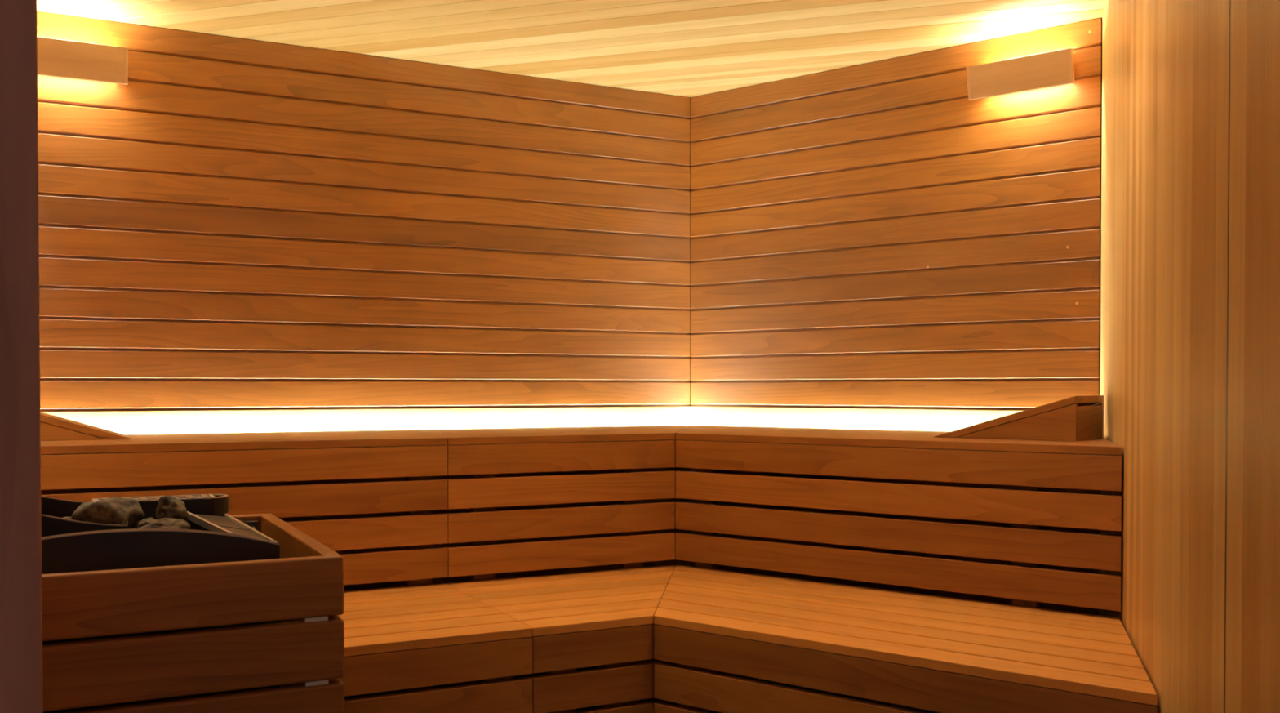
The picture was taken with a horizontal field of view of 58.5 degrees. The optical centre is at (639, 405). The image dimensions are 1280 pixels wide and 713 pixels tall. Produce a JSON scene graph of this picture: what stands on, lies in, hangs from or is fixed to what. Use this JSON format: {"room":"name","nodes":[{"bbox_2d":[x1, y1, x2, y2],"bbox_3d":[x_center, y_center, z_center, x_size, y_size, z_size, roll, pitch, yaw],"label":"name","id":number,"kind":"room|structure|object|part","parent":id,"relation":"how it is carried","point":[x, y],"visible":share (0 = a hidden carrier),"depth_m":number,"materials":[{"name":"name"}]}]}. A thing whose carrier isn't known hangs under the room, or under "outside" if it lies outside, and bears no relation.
{"room":"sauna","nodes":[
{"label":"sauna","id":0,"kind":"room"},
{"bbox_2d":[92,493,228,531],"bbox_3d":[-0.940,0.243,2.226,0.246,0.125,0.174,0,1,0],"label":"stones","id":1,"kind":"object","parent":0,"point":[203,505],"depth_m":2.22,"materials":[{"name":"grey stone"}]},
{"bbox_2d":[36,11,690,622],"bbox_3d":[-1.001,-0.143,4.042,2.869,2.239,0.060,0,1,-27],"label":"wall","id":2,"kind":"structure","parent":0,"point":[237,235],"depth_m":4.00,"materials":[{"name":"brown wood"}]},
{"bbox_2d":[37,36,128,84],"bbox_3d":[-1.778,-1.064,3.542,0.343,0.109,0.100,0,1,-27],"label":"wall sconce","id":3,"kind":"object","parent":2,"relation":"attached to","point":[59,58],"visible":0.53,"depth_m":3.53,"materials":[{"name":"brown wood"}]},
{"bbox_2d":[36,0,1106,97],"bbox_3d":[0.397,-1.234,3.194,5.600,0.030,4.462,0,1,18],"label":"ceiling","id":4,"kind":"structure","parent":0,"point":[686,48],"depth_m":3.73,"materials":[{"name":"brown wood"}]},
{"bbox_2d":[344,657,940,712],"bbox_3d":[-0.500,1.041,1.516,7.000,0.050,9.000,0,1,0],"label":"floor","id":5,"kind":"structure","parent":0,"point":[532,674],"depth_m":3.90,"materials":[{"name":"tile"}]},
{"bbox_2d":[0,0,43,712],"bbox_3d":[-0.923,-0.278,1.135,0.575,2.600,0.045,0,1,-27],"label":"wall","id":6,"kind":"structure","parent":5,"relation":"on","point":[20,515],"depth_m":1.24,"materials":[{"name":"brown wood"}]},
{"bbox_2d":[40,493,279,712],"bbox_3d":[-0.929,0.564,2.014,0.490,0.888,0.491,0,1,-27],"label":"heater","id":7,"kind":"object","parent":5,"relation":"on","point":[213,535],"depth_m":1.86,"materials":[{"name":"black paint"}]},
{"bbox_3d":[-1.095,0.266,2.101,0.272,0.283,0.003,0,1,-27],"label":"panel","id":8,"kind":"part","parent":7,"relation":"part of","materials":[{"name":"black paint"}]},
{"bbox_3d":[-1.095,0.156,2.099,0.272,0.066,0.004,0,1,-27],"label":"edge trim","id":9,"kind":"part","parent":7,"relation":"part of","materials":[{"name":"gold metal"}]},
{"bbox_3d":[-0.964,0.258,1.831,0.260,0.267,0.003,0,1,-27],"label":"saddle panel","id":10,"kind":"part","parent":7,"relation":"part of","materials":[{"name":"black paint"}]},
{"bbox_3d":[-0.964,0.162,1.829,0.260,0.078,0.004,0,1,-27],"label":"edge trim","id":11,"kind":"part","parent":7,"relation":"part of","materials":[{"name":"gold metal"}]},
{"bbox_3d":[-0.919,0.200,1.950,0.088,0.081,0.084,0,1,-18],"label":"heater stone","id":12,"kind":"part","parent":7,"relation":"part of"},
{"bbox_3d":[-0.934,0.202,2.054,0.079,0.077,0.084,0,1,0],"label":"heater stone","id":13,"kind":"part","parent":7,"relation":"part of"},
{"bbox_3d":[-0.817,0.208,1.804,0.376,0.025,0.004,0,1,-27],"label":"edge trim","id":14,"kind":"part","parent":7,"relation":"part of","materials":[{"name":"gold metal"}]},
{"bbox_3d":[-0.907,0.231,2.107,0.065,0.045,0.066,0,1,0],"label":"heater stone","id":15,"kind":"part","parent":7,"relation":"part of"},
{"bbox_3d":[-0.819,0.215,1.792,0.490,0.038,0.004,0,1,-27],"label":"edge trim","id":16,"kind":"part","parent":7,"relation":"part of","materials":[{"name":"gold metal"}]},
{"bbox_3d":[-0.833,0.214,1.995,0.083,0.035,0.067,-1,1,-38],"label":"heater stone","id":17,"kind":"part","parent":7,"relation":"part of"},
{"bbox_3d":[-0.847,0.191,2.080,0.059,0.055,0.060,0,1,21],"label":"heater stone","id":18,"kind":"part","parent":7,"relation":"part of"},
{"bbox_3d":[-0.772,0.216,2.110,0.083,0.022,0.193,-1,1,-33],"label":"plate","id":19,"kind":"part","parent":7,"relation":"part of","materials":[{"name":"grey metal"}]},
{"bbox_3d":[-0.685,0.221,1.961,0.084,0.021,0.158,0,1,-27],"label":"plate","id":20,"kind":"part","parent":7,"relation":"part of","materials":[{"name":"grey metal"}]},
{"bbox_2d":[41,513,344,712],"bbox_3d":[-0.935,0.625,2.026,0.660,0.766,0.713,0,1,-27],"label":"guard","id":21,"kind":"object","parent":5,"relation":"on","point":[303,653],"visible":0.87,"depth_m":1.76,"materials":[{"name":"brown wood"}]},
{"bbox_2d":[40,430,448,691],"bbox_3d":[-1.337,0.541,3.411,1.364,0.890,0.686,0,1,-27],"label":"bench section","id":22,"kind":"object","parent":5,"relation":"on","point":[386,453],"visible":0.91,"depth_m":3.25,"materials":[{"name":"brown wood"}]},
{"bbox_3d":[-1.563,0.559,2.986,0.070,0.868,0.037,0,1,-27],"label":"support post","id":23,"kind":"part","parent":22,"relation":"part of","materials":[{"name":"brown wood"}]},
{"bbox_2d":[40,411,130,439],"bbox_3d":[-1.738,0.027,3.344,0.440,0.139,0.298,0,1,-27],"label":"headrest cover","id":24,"kind":"object","parent":22,"relation":"on","point":[52,427],"visible":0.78,"depth_m":3.24,"materials":[{"name":"brown wood"}]},
{"bbox_3d":[-1.833,0.036,3.453,0.370,0.117,0.018,0,1,-27],"label":"panel","id":25,"kind":"part","parent":24,"relation":"part of","materials":[{"name":"brown wood"}]},
{"bbox_3d":[-1.706,0.040,3.203,0.370,0.117,0.018,0,1,-27],"label":"panel","id":26,"kind":"part","parent":24,"relation":"part of","materials":[{"name":"brown wood"}]},
{"bbox_3d":[-0.666,0.552,3.442,0.070,0.868,0.037,0,1,-27],"label":"support post","id":27,"kind":"part","parent":22,"relation":"part of","materials":[{"name":"brown wood"}]},
{"bbox_2d":[337,582,532,712],"bbox_3d":[-1.036,0.771,2.821,1.364,0.450,0.726,0,1,-27],"label":"bench section","id":28,"kind":"object","parent":5,"relation":"on","point":[397,637],"visible":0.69,"depth_m":2.75,"materials":[{"name":"brown wood"}]},
{"bbox_3d":[-0.353,0.782,2.831,0.070,0.428,0.045,0,1,-27],"label":"support post","id":29,"kind":"part","parent":28,"relation":"part of","materials":[{"name":"brown wood"}]},
{"bbox_2d":[392,424,688,703],"bbox_3d":[-0.188,0.532,3.995,1.211,0.890,0.686,0,1,-27],"label":"bench section","id":30,"kind":"object","parent":5,"relation":"on","point":[474,452],"visible":0.68,"depth_m":3.59,"materials":[{"name":"brown wood"}]},
{"bbox_3d":[-0.488,0.551,3.533,0.070,0.868,0.037,0,1,-27],"label":"support post","id":31,"kind":"part","parent":30,"relation":"part of","materials":[{"name":"brown wood"}]},
{"bbox_3d":[-0.030,0.547,3.766,0.070,0.868,0.037,0,1,-27],"label":"support post","id":32,"kind":"part","parent":30,"relation":"part of","materials":[{"name":"brown wood"}]},
{"bbox_2d":[444,564,675,712],"bbox_3d":[-0.071,0.763,3.311,0.796,0.450,0.726,0,1,-27],"label":"bench section","id":33,"kind":"object","parent":5,"relation":"on","point":[604,619],"visible":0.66,"depth_m":2.94,"materials":[{"name":"brown wood"}]},
{"bbox_3d":[-0.202,0.780,2.908,0.070,0.428,0.045,0,1,-27],"label":"support post","id":34,"kind":"part","parent":33,"relation":"part of","materials":[{"name":"brown wood"}]},
{"bbox_3d":[-0.065,0.779,2.978,0.070,0.428,0.045,0,1,-27],"label":"support post","id":35,"kind":"part","parent":33,"relation":"part of","materials":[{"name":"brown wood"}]},
{"bbox_2d":[675,424,1121,673],"bbox_3d":[0.708,0.536,3.733,1.844,0.890,0.686,1,1,38],"label":"bench section","id":36,"kind":"object","parent":5,"relation":"on","point":[1023,464],"visible":0.92,"depth_m":3.25,"materials":[{"name":"brown wood"}]},
{"bbox_3d":[0.220,0.547,3.768,0.070,0.868,0.037,1,1,38],"label":"support post","id":37,"kind":"part","parent":36,"relation":"part of","materials":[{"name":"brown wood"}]},
{"bbox_2d":[933,395,1103,440],"bbox_3d":[1.126,0.033,3.407,0.422,0.126,0.256,1,1,38],"label":"headrest cover","id":38,"kind":"object","parent":36,"relation":"on","point":[1075,418],"visible":1,"depth_m":3.25,"materials":[{"name":"brown wood"}]},
{"bbox_3d":[1.081,0.045,3.291,0.348,0.104,0.018,1,1,38],"label":"panel","id":39,"kind":"part","parent":38,"relation":"part of","materials":[{"name":"brown wood"}]},
{"bbox_3d":[1.283,0.049,3.282,0.019,0.096,0.217,1,1,38],"label":"panel","id":40,"kind":"part","parent":38,"relation":"part of","materials":[{"name":"brown wood"}]},
{"bbox_3d":[1.229,0.043,3.477,0.348,0.104,0.018,1,1,38],"label":"panel","id":41,"kind":"part","parent":38,"relation":"part of","materials":[{"name":"brown wood"}]},
{"bbox_3d":[1.052,0.557,3.108,0.070,0.868,0.037,1,1,38],"label":"support post","id":42,"kind":"part","parent":36,"relation":"part of","materials":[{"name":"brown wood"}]},
{"bbox_2d":[653,564,1157,712],"bbox_3d":[0.558,0.768,3.006,1.688,0.450,0.726,1,1,38],"label":"bench section","id":43,"kind":"object","parent":5,"relation":"on","point":[942,654],"visible":1,"depth_m":2.73,"materials":[{"name":"brown wood"}]},
{"bbox_3d":[0.136,0.780,2.957,0.070,0.428,0.045,1,1,38],"label":"support post","id":44,"kind":"part","parent":43,"relation":"part of","materials":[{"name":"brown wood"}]},
{"bbox_2d":[690,17,1102,614],"bbox_3d":[0.869,-0.144,4.130,1.850,2.239,0.061,1,1,38],"label":"wall","id":45,"kind":"structure","parent":0,"point":[877,245],"depth_m":4.05,"materials":[{"name":"brown wood"}]},
{"bbox_2d":[966,48,1074,100],"bbox_3d":[1.245,-1.067,3.714,0.343,0.105,0.099,1,1,38],"label":"wall sconce","id":46,"kind":"object","parent":45,"relation":"attached to","point":[1052,68],"visible":1,"depth_m":3.68,"materials":[{"name":"brown wood"}]},
{"bbox_2d":[1098,0,1279,712],"bbox_3d":[0.977,-0.097,2.045,0.040,2.209,3.500,0,1,18],"label":"wall","id":47,"kind":"structure","parent":0,"point":[1190,285],"depth_m":1.81,"materials":[{"name":"brown wood"}]}
]}

